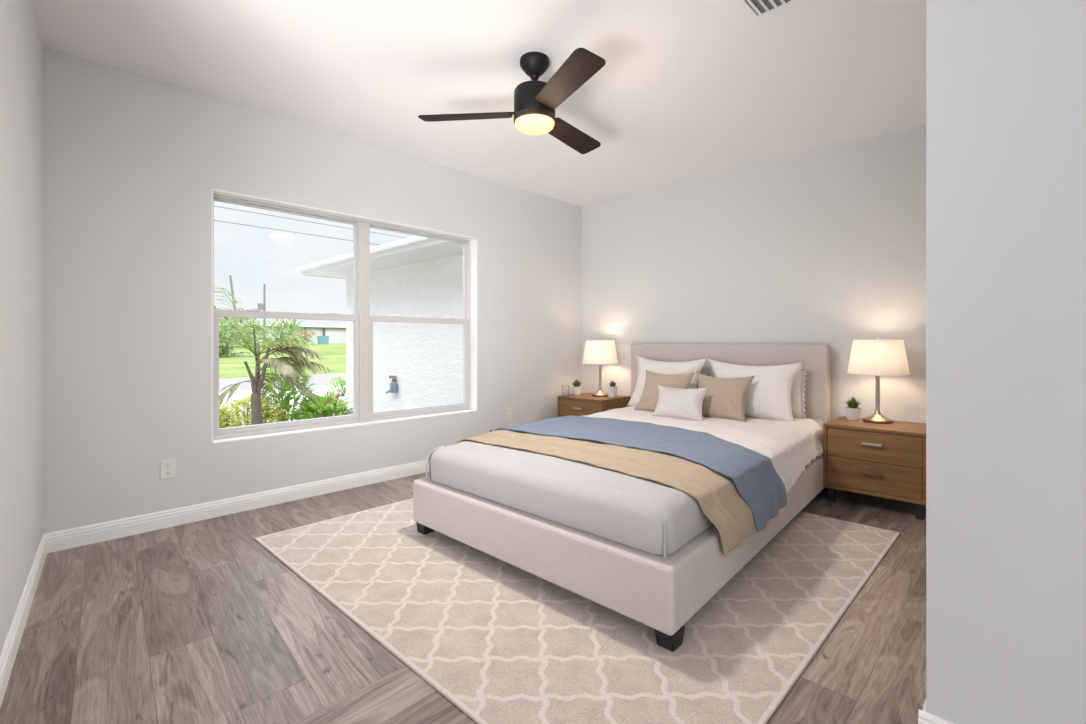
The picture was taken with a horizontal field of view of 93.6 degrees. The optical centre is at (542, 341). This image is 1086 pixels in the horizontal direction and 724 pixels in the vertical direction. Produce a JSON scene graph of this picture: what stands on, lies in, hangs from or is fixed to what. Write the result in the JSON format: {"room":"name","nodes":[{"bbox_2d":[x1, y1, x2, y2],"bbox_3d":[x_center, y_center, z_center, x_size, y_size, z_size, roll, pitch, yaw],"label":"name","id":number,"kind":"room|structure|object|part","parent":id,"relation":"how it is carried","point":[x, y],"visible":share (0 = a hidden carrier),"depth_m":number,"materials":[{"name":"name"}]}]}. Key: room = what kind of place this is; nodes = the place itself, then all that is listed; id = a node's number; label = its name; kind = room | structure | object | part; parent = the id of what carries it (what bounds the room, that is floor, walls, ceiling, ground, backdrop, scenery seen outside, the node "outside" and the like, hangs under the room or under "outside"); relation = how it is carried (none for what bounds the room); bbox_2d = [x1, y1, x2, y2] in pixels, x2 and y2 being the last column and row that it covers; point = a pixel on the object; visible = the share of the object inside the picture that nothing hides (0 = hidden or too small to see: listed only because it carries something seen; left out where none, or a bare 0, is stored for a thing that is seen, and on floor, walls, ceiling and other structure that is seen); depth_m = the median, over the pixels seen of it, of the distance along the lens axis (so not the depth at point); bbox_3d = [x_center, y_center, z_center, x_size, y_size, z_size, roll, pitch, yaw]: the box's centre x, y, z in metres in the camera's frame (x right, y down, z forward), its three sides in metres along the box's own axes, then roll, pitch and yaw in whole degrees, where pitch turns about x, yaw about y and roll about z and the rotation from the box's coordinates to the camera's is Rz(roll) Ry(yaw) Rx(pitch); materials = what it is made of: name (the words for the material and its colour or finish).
{"room":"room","nodes":[
{"label":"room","id":0,"kind":"room"},
{"bbox_2d":[0,0,42,654],"bbox_3d":[-2.172,-0.227,2.040,0.119,2.740,1.781,0,0,-40],"label":"wall","id":1,"kind":"structure","parent":0,"point":[21,45],"depth_m":2.09,"materials":[{"name":"paint"}]},
{"bbox_2d":[0,534,46,707],"bbox_3d":[-2.125,1.091,2.089,0.016,0.105,1.769,0,0,-40],"label":"baseboard","id":2,"kind":"structure","parent":1,"relation":"attached to","point":[10,649],"depth_m":1.97,"materials":[{"name":"white wood"}]},
{"bbox_2d":[43,47,581,533],"bbox_3d":[-2.308,-0.227,3.310,0.200,2.740,8.152,0,0,44],"label":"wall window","id":3,"kind":"structure","parent":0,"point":[132,163],"depth_m":3.23,"materials":[{"name":"paint"}]},
{"bbox_2d":[160,458,175,479],"bbox_3d":[-2.317,0.785,3.151,0.009,0.120,0.078,0,0,44],"label":"wall outlet","id":4,"kind":"object","parent":3,"relation":"attached to","point":[167,467],"visible":1,"depth_m":3.15,"materials":[{"name":"plastic"}]},
{"bbox_2d":[45,460,428,552],"bbox_3d":[-1.116,1.091,4.388,0.016,0.105,4.546,0,0,44],"label":"baseboard","id":5,"kind":"structure","parent":3,"relation":"attached to","point":[104,531],"depth_m":3.32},
{"bbox_2d":[211,189,477,443],"bbox_3d":[-1.458,-0.167,4.174,0.182,1.667,2.201,0,0,44],"label":"window","id":6,"kind":"structure","parent":3,"relation":"attached to","point":[362,320],"depth_m":4.16,"materials":[{"name":"plastic"}]},
{"bbox_3d":[-1.893,-0.582,3.820,0.032,0.785,1.025,0,0,44],"label":"sash","id":7,"kind":"part","parent":6,"relation":"part of","materials":[{"name":"glass"}]},
{"bbox_3d":[-1.866,0.202,3.794,0.035,0.846,1.025,0,0,44],"label":"sash","id":8,"kind":"part","parent":6,"relation":"part of","materials":[{"name":"glass"}]},
{"bbox_3d":[-1.119,-0.582,4.620,0.032,0.785,1.024,0,0,44],"label":"sash","id":9,"kind":"part","parent":6,"relation":"part of","materials":[{"name":"glass"}]},
{"bbox_3d":[-1.092,0.202,4.594,0.035,0.846,1.024,0,0,44],"label":"sash","id":10,"kind":"part","parent":6,"relation":"part of","materials":[{"name":"glass"}]},
{"bbox_2d":[506,407,511,419],"bbox_3d":[-0.343,0.728,5.193,0.009,0.120,0.078,0,0,44],"label":"wall outlet","id":11,"kind":"object","parent":3,"relation":"attached to","point":[508,410],"visible":1,"depth_m":5.18,"materials":[{"name":"plastic"}]},
{"bbox_2d":[0,472,925,723],"bbox_3d":[0.301,1.218,0.787,7.460,0.150,8.150,0,0,44],"label":"floor","id":12,"kind":"structure","parent":0,"point":[198,622],"depth_m":1.94,"materials":[{"name":"brown wood"}]},
{"bbox_2d":[254,498,899,723],"bbox_3d":[0.227,1.139,2.994,2.675,0.008,2.700,0,0,44],"label":"area rug","id":13,"kind":"object","parent":12,"relation":"on","point":[504,643],"visible":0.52,"depth_m":2.06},
{"bbox_2d":[413,344,830,651],"bbox_3d":[0.735,0.582,3.646,2.128,1.122,2.980,0,0,44],"label":"bed","id":14,"kind":"object","parent":13,"relation":"on","point":[661,594],"visible":0.51,"depth_m":2.35,"materials":[{"name":"fabric"}]},
{"bbox_3d":[-0.701,1.100,3.048,0.084,0.069,0.084,0,0,44],"label":"leg","id":15,"kind":"part","parent":14,"relation":"part of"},
{"bbox_2d":[426,419,824,558],"bbox_3d":[0.756,0.721,3.573,1.886,0.199,2.807,0,0,44],"label":"mattress","id":16,"kind":"object","parent":14,"relation":"on","point":[646,515],"visible":0.53,"depth_m":2.29,"materials":[{"name":"white fabric"}]},
{"bbox_2d":[456,429,754,556],"bbox_3d":[0.217,0.752,2.844,1.767,0.318,0.529,0,0,44],"label":"throw","id":17,"kind":"object","parent":16,"relation":"on","point":[717,494],"visible":0.96,"depth_m":2.42,"materials":[{"name":"fabric"}]},
{"bbox_2d":[490,415,786,532],"bbox_3d":[0.556,0.742,3.263,1.847,0.330,0.926,0,0,44],"label":"throw","id":18,"kind":"object","parent":16,"relation":"on","point":[754,475],"visible":0.99,"depth_m":2.83,"materials":[{"name":"fabric"}]},
{"bbox_2d":[585,406,822,494],"bbox_3d":[1.077,0.742,3.910,1.904,0.276,1.803,0,0,44],"label":"coverlet","id":19,"kind":"object","parent":16,"relation":"on","point":[791,446],"visible":0.44,"depth_m":3.51,"materials":[{"name":"white fabric"}]},
{"bbox_2d":[634,370,694,411],"bbox_3d":[1.081,0.438,4.488,0.568,0.359,0.250,0,0,44],"label":"pillow","id":20,"kind":"object","parent":19,"relation":"on","point":[648,401],"visible":0.7,"depth_m":4.48,"materials":[{"name":"beige fabric"}]},
{"bbox_2d":[627,355,707,405],"bbox_3d":[1.146,0.375,4.797,0.825,0.485,0.277,0,0,44],"label":"pillow","id":21,"kind":"object","parent":19,"relation":"on","point":[660,367],"visible":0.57,"depth_m":4.82,"materials":[{"name":"white fabric"}]},
{"bbox_2d":[652,385,707,420],"bbox_3d":[1.107,0.487,4.143,0.512,0.256,0.192,0,0,44],"label":"pillow","id":22,"kind":"object","parent":19,"relation":"on","point":[679,403],"visible":1,"depth_m":4.08,"materials":[{"name":"white fabric"}]},
{"bbox_2d":[696,372,754,421],"bbox_3d":[1.439,0.437,4.169,0.537,0.357,0.251,0,0,44],"label":"pillow","id":23,"kind":"object","parent":19,"relation":"on","point":[724,398],"visible":0.85,"depth_m":4.07,"materials":[{"name":"beige fabric"}]},
{"bbox_2d":[708,359,803,420],"bbox_3d":[1.700,0.383,4.249,0.818,0.468,0.265,0,0,44],"label":"pillow","id":24,"kind":"object","parent":19,"relation":"on","point":[768,395],"visible":0.68,"depth_m":4.07,"materials":[{"name":"white fabric"}]},
{"bbox_2d":[745,365,807,418],"bbox_3d":[1.846,0.407,4.340,0.744,0.416,0.124,0,0,44],"label":"pillow","id":25,"kind":"object","parent":19,"relation":"on","point":[797,391],"visible":0.18,"depth_m":4.11,"materials":[{"name":"white fabric"}]},
{"bbox_3d":[0.475,1.100,1.912,0.084,0.069,0.084,0,0,44],"label":"leg","id":26,"kind":"part","parent":14,"relation":"part of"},
{"bbox_3d":[1.629,0.557,4.754,1.874,1.072,0.100,0,0,44],"label":"headboard","id":27,"kind":"part","parent":14,"relation":"part of","materials":[{"name":"fabric"}]},
{"bbox_2d":[558,393,630,416],"bbox_3d":[0.546,0.864,5.507,0.600,0.558,0.542,0,0,44],"label":"nightstand","id":28,"kind":"object","parent":12,"relation":"on","point":[583,404],"visible":0.35,"depth_m":5.35,"materials":[{"name":"brown wood"}]},
{"bbox_2d":[562,384,568,395],"bbox_3d":[0.245,0.524,5.556,0.082,0.122,0.082,0,0,44],"label":"glass tumbler","id":29,"kind":"object","parent":28,"relation":"on","point":[562,384],"visible":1,"depth_m":5.54,"materials":[{"name":"clear glass"}]},
{"bbox_2d":[572,379,581,394],"bbox_3d":[0.373,0.491,5.625,0.130,0.188,0.131,0,0,8],"label":"potted plant","id":30,"kind":"object","parent":28,"relation":"on","point":[576,388],"visible":1,"depth_m":5.59,"materials":[{"name":"green plant"}]},
{"bbox_3d":[0.371,0.538,5.622,0.108,0.094,0.108,0,0,44],"label":"pot","id":31,"kind":"part","parent":30,"relation":"part of","materials":[{"name":"white ceramic"}]},
{"bbox_3d":[0.385,0.711,5.340,0.550,0.199,0.022,0,0,44],"label":"drawer","id":32,"kind":"part","parent":28,"relation":"part of","materials":[{"name":"brown wood"}]},
{"bbox_2d":[582,338,617,396],"bbox_3d":[0.619,0.273,5.521,0.384,0.624,0.384,0,0,44],"label":"table lamp","id":33,"kind":"object","parent":28,"relation":"on","point":[600,352],"visible":1,"depth_m":5.38,"materials":[{"name":"white fabric"}]},
{"bbox_3d":[0.619,0.108,5.521,0.384,0.250,0.384,0,0,44],"label":"lamp shade","id":34,"kind":"part","parent":33,"relation":"part of","materials":[{"name":"fabric"}]},
{"bbox_3d":[0.619,0.341,5.521,0.038,0.319,0.038,0,0,44],"label":"stem","id":35,"kind":"part","parent":33,"relation":"part of","materials":[{"name":"metal"}]},
{"bbox_2d":[608,381,616,397],"bbox_3d":[0.741,0.494,5.417,0.094,0.181,0.103,0,0,44],"label":"potted plant","id":36,"kind":"object","parent":28,"relation":"on","point":[612,389],"visible":1,"depth_m":5.38,"materials":[{"name":"green plant"}]},
{"bbox_2d":[823,416,925,519],"bbox_3d":[2.400,0.864,3.631,0.600,0.558,0.542,0,0,44],"label":"nightstand","id":37,"kind":"object","parent":12,"relation":"on","point":[888,461],"visible":0.8,"depth_m":3.45,"materials":[{"name":"brown wood"}]},
{"bbox_3d":[2.076,1.092,3.664,0.048,0.102,0.056,0,0,44],"label":"leg","id":38,"kind":"part","parent":37,"relation":"part of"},
{"bbox_2d":[845,397,860,419],"bbox_3d":[2.335,0.496,3.839,0.127,0.179,0.127,0,0,44],"label":"potted plant","id":39,"kind":"object","parent":37,"relation":"on","point":[852,411],"visible":1,"depth_m":3.81,"materials":[{"name":"green plant"}]},
{"bbox_3d":[2.334,0.540,3.842,0.106,0.090,0.106,0,0,44],"label":"pot","id":40,"kind":"part","parent":39,"relation":"part of","materials":[{"name":"white ceramic"}]},
{"bbox_3d":[2.222,0.890,3.447,0.120,0.018,0.029,0,0,44],"label":"handle","id":41,"kind":"part","parent":37,"relation":"part of","materials":[{"name":"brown metal"}]},
{"bbox_3d":[2.222,0.693,3.447,0.120,0.018,0.029,0,0,44],"label":"handle","id":42,"kind":"part","parent":37,"relation":"part of","materials":[{"name":"metal"}]},
{"bbox_3d":[2.239,0.912,3.464,0.550,0.199,0.022,0,0,44],"label":"drawer","id":43,"kind":"part","parent":37,"relation":"part of","materials":[{"name":"brown wood"}]},
{"bbox_3d":[2.239,0.711,3.464,0.550,0.199,0.022,0,0,44],"label":"drawer","id":44,"kind":"part","parent":37,"relation":"part of","materials":[{"name":"brown wood"}]},
{"bbox_2d":[847,337,909,423],"bbox_3d":[2.449,0.273,3.732,0.384,0.624,0.384,0,0,44],"label":"table lamp","id":45,"kind":"object","parent":37,"relation":"on","point":[877,357],"visible":1,"depth_m":3.61,"materials":[{"name":"white fabric"}]},
{"bbox_3d":[2.449,0.341,3.732,0.038,0.319,0.038,0,0,44],"label":"stem","id":46,"kind":"part","parent":45,"relation":"part of","materials":[{"name":"metal"}]},
{"bbox_3d":[2.449,0.108,3.732,0.384,0.250,0.384,0,0,44],"label":"lamp shade","id":47,"kind":"part","parent":45,"relation":"part of","materials":[{"name":"fabric"}]},
{"bbox_3d":[2.444,1.092,3.308,0.048,0.102,0.056,0,0,44],"label":"leg","id":48,"kind":"part","parent":37,"relation":"part of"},
{"bbox_2d":[33,0,925,206],"bbox_3d":[0.301,-1.697,0.787,7.460,0.200,8.150,0,0,44],"label":"ceiling","id":49,"kind":"structure","parent":0,"point":[685,90],"depth_m":2.96,"materials":[{"name":"paint"}]},
{"bbox_2d":[418,48,605,153],"bbox_3d":[0.052,-1.395,2.929,1.183,0.403,1.119,0,0,44],"label":"ceiling fan","id":50,"kind":"object","parent":49,"relation":"hanging from","point":[535,102],"visible":1,"depth_m":2.80,"materials":[{"name":"black metal"}]},
{"bbox_3d":[-0.442,-1.291,2.924,0.528,0.008,0.156,0,13,5],"label":"blade","id":51,"kind":"part","parent":50,"relation":"part of","materials":[{"name":"brown wood"}]},
{"bbox_3d":[-0.048,-1.220,2.886,0.224,0.051,0.224,0,0,44],"label":"globe","id":52,"kind":"part","parent":50,"relation":"part of"},
{"bbox_3d":[0.117,-1.291,2.526,0.156,0.008,0.528,14,-6,-24],"label":"blade","id":53,"kind":"part","parent":50,"relation":"part of","materials":[{"name":"brown wood"}]},
{"bbox_3d":[0.182,-1.291,3.209,0.156,0.008,0.528,-16,-9,34],"label":"blade","id":54,"kind":"part","parent":50,"relation":"part of","materials":[{"name":"brown wood"}]},
{"bbox_2d":[738,0,799,19],"bbox_3d":[1.050,-1.588,2.309,0.300,0.019,0.300,0,0,44],"label":"ceiling vent","id":55,"kind":"object","parent":49,"relation":"in","point":[758,6],"visible":1,"depth_m":2.42,"materials":[{"name":"white metal"}]},
{"bbox_2d":[582,125,925,422],"bbox_3d":[3.137,-0.227,3.576,7.260,2.740,0.200,0,0,44],"label":"wall","id":56,"kind":"structure","parent":0,"point":[827,246],"depth_m":4.45,"materials":[{"name":"paint"}]},
{"bbox_2d":[926,0,1085,723],"bbox_3d":[3.304,-0.227,1.276,3.422,2.740,2.877,0,0,44],"label":"wall","id":57,"kind":"structure","parent":0,"point":[1006,79],"depth_m":1.32,"materials":[{"name":"paint"}]},
{"bbox_2d":[918,709,953,723],"bbox_3d":[2.293,1.091,0.241,3.438,0.105,0.016,0,0,44],"label":"baseboard","id":58,"kind":"structure","parent":57,"relation":"attached to","point":[924,717],"depth_m":1.42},
{"label":"outside","id":59,"kind":"structure","parent":0,"visible":0},
{"bbox_2d":[219,344,352,426],"bbox_3d":[-6.612,0.613,96.797,135.940,1.540,250.000,0,0,44],"label":"ground","id":60,"kind":"structure","parent":59,"point":[232,369],"depth_m":22.78,"materials":[{"name":"green plant"}]},
{"bbox_2d":[219,400,245,427],"bbox_3d":[-3.282,0.956,4.870,0.940,0.820,0.938,0,0,44],"label":"shrub","id":61,"kind":"object","parent":60,"relation":"on","point":[224,421],"visible":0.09,"depth_m":5.00,"materials":[{"name":"yellow plant"}]},
{"bbox_2d":[229,275,240,345],"bbox_3d":[-28.951,-2.880,48.007,1.052,6.778,0.257,0,0,-19],"label":"utility pole","id":62,"kind":"object","parent":60,"relation":"on","point":[230,276],"visible":0.34,"depth_m":47.85,"materials":[{"name":"grey wood"}]},
{"bbox_2d":[219,317,254,357],"bbox_3d":[-20.619,-0.145,32.050,4.715,3.810,4.615,0,0,44],"label":"broadleaf tree","id":63,"kind":"object","parent":60,"relation":"on","point":[225,351],"visible":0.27,"depth_m":31.97,"materials":[{"name":"green plant"}]},
{"bbox_2d":[219,309,273,347],"bbox_3d":[-26.559,-0.883,45.035,4.112,4.195,5.176,0,0,44],"label":"broadleaf tree","id":64,"kind":"object","parent":60,"relation":"on","point":[244,319],"visible":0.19,"depth_m":45.06,"materials":[{"name":"green plant"}]},
{"bbox_2d":[220,395,288,426],"bbox_3d":[-3.790,1.029,6.576,0.991,0.677,1.000,0,0,44],"label":"shrub","id":65,"kind":"object","parent":60,"relation":"on","point":[243,402],"visible":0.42,"depth_m":6.49,"materials":[{"name":"yellow plant"}]},
{"bbox_2d":[257,284,265,343],"bbox_3d":[-29.271,-2.782,53.098,0.500,6.550,0.794,0,0,44],"label":"utility pole","id":66,"kind":"object","parent":60,"relation":"on","point":[260,306],"visible":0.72,"depth_m":53.23,"materials":[{"name":"grey wood"}]},
{"bbox_2d":[214,287,333,424],"bbox_3d":[-3.238,0.360,5.789,1.274,2.013,1.572,0,0,44],"label":"palm tree","id":67,"kind":"object","parent":60,"relation":"on","point":[285,367],"visible":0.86,"depth_m":5.75,"materials":[{"name":"green plant"}]},
{"bbox_2d":[255,319,308,351],"bbox_3d":[-20.502,-0.362,40.706,5.244,3.742,4.082,0,0,44],"label":"broadleaf tree","id":68,"kind":"object","parent":60,"relation":"on","point":[287,327],"visible":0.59,"depth_m":40.32,"materials":[{"name":"green plant"}]},
{"bbox_2d":[219,322,345,343],"bbox_3d":[-31.497,-0.782,59.932,9.400,2.450,14.800,0,0,44],"label":"neighbor house","id":69,"kind":"structure","parent":60,"relation":"on","point":[337,333],"depth_m":59.48,"materials":[{"name":"white paint"}]},
{"bbox_3d":[-25.190,-0.507,60.234,0.150,1.500,1.200,0,0,44],"label":"garage door","id":70,"kind":"part","parent":69,"relation":"part of","materials":[{"name":"white metal"}]},
{"bbox_2d":[249,363,316,423],"bbox_3d":[-3.619,0.797,7.144,0.935,1.138,0.918,0,0,23],"label":"shrub","id":71,"kind":"object","parent":60,"relation":"on","point":[286,386],"visible":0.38,"depth_m":7.04,"materials":[{"name":"green plant"}]},
{"bbox_2d":[288,391,352,420],"bbox_3d":[-2.552,0.973,5.921,0.905,0.787,0.900,0,0,1],"label":"shrub","id":72,"kind":"object","parent":60,"relation":"on","point":[312,410],"visible":0.41,"depth_m":5.85,"materials":[{"name":"green plant"}]},
{"bbox_2d":[317,336,329,343],"bbox_3d":[-24.882,-0.212,57.711,0.960,0.950,1.060,0,0,44],"label":"utility box","id":73,"kind":"object","parent":60,"relation":"on","point":[320,339],"visible":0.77,"depth_m":57.41,"materials":[{"name":"teal plastic"}]},
{"bbox_2d":[323,376,345,395],"bbox_3d":[-5.088,1.113,12.862,0.893,0.509,0.833,0,0,-2],"label":"shrub","id":74,"kind":"object","parent":60,"relation":"on","point":[342,390],"visible":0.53,"depth_m":12.72,"materials":[{"name":"green plant"}]},
{"bbox_2d":[319,392,349,415],"bbox_3d":[-3.873,1.126,9.389,0.562,0.474,0.636,0,0,44],"label":"bromeliad","id":75,"kind":"object","parent":60,"relation":"on","point":[336,396],"visible":0.18,"depth_m":9.37,"materials":[{"name":"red plant"}]},
{"bbox_2d":[295,236,463,411],"bbox_3d":[-0.284,-0.622,10.008,6.180,3.970,6.505,0,0,44],"label":"house wing","id":76,"kind":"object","parent":60,"relation":"on","point":[414,276],"visible":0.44,"depth_m":8.44,"materials":[{"name":"white paint"}]},
{"bbox_2d":[386,375,396,393],"bbox_3d":[-2.619,0.742,8.839,0.267,0.320,0.130,0,0,44],"label":"faucet","id":77,"kind":"object","parent":76,"relation":"attached to","point":[393,385],"visible":1,"depth_m":8.76,"materials":[{"name":"grey metal"}]},
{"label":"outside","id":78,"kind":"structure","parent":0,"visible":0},
{"bbox_2d":[215,206,405,237],"bbox_3d":[-3.355,-5.577,31.060,0.034,0.149,120.000,0,0,44],"label":"power line","id":79,"kind":"object","parent":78,"point":[215,206],"visible":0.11,"depth_m":23.02,"materials":[{"name":"grey metal"}]},
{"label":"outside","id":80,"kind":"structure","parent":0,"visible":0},
{"bbox_2d":[214,220,378,244],"bbox_3d":[-3.355,-4.997,31.060,0.034,0.149,120.000,0,0,44],"label":"power line","id":81,"kind":"object","parent":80,"point":[214,220],"visible":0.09,"depth_m":22.63,"materials":[{"name":"grey metal"}]}
]}

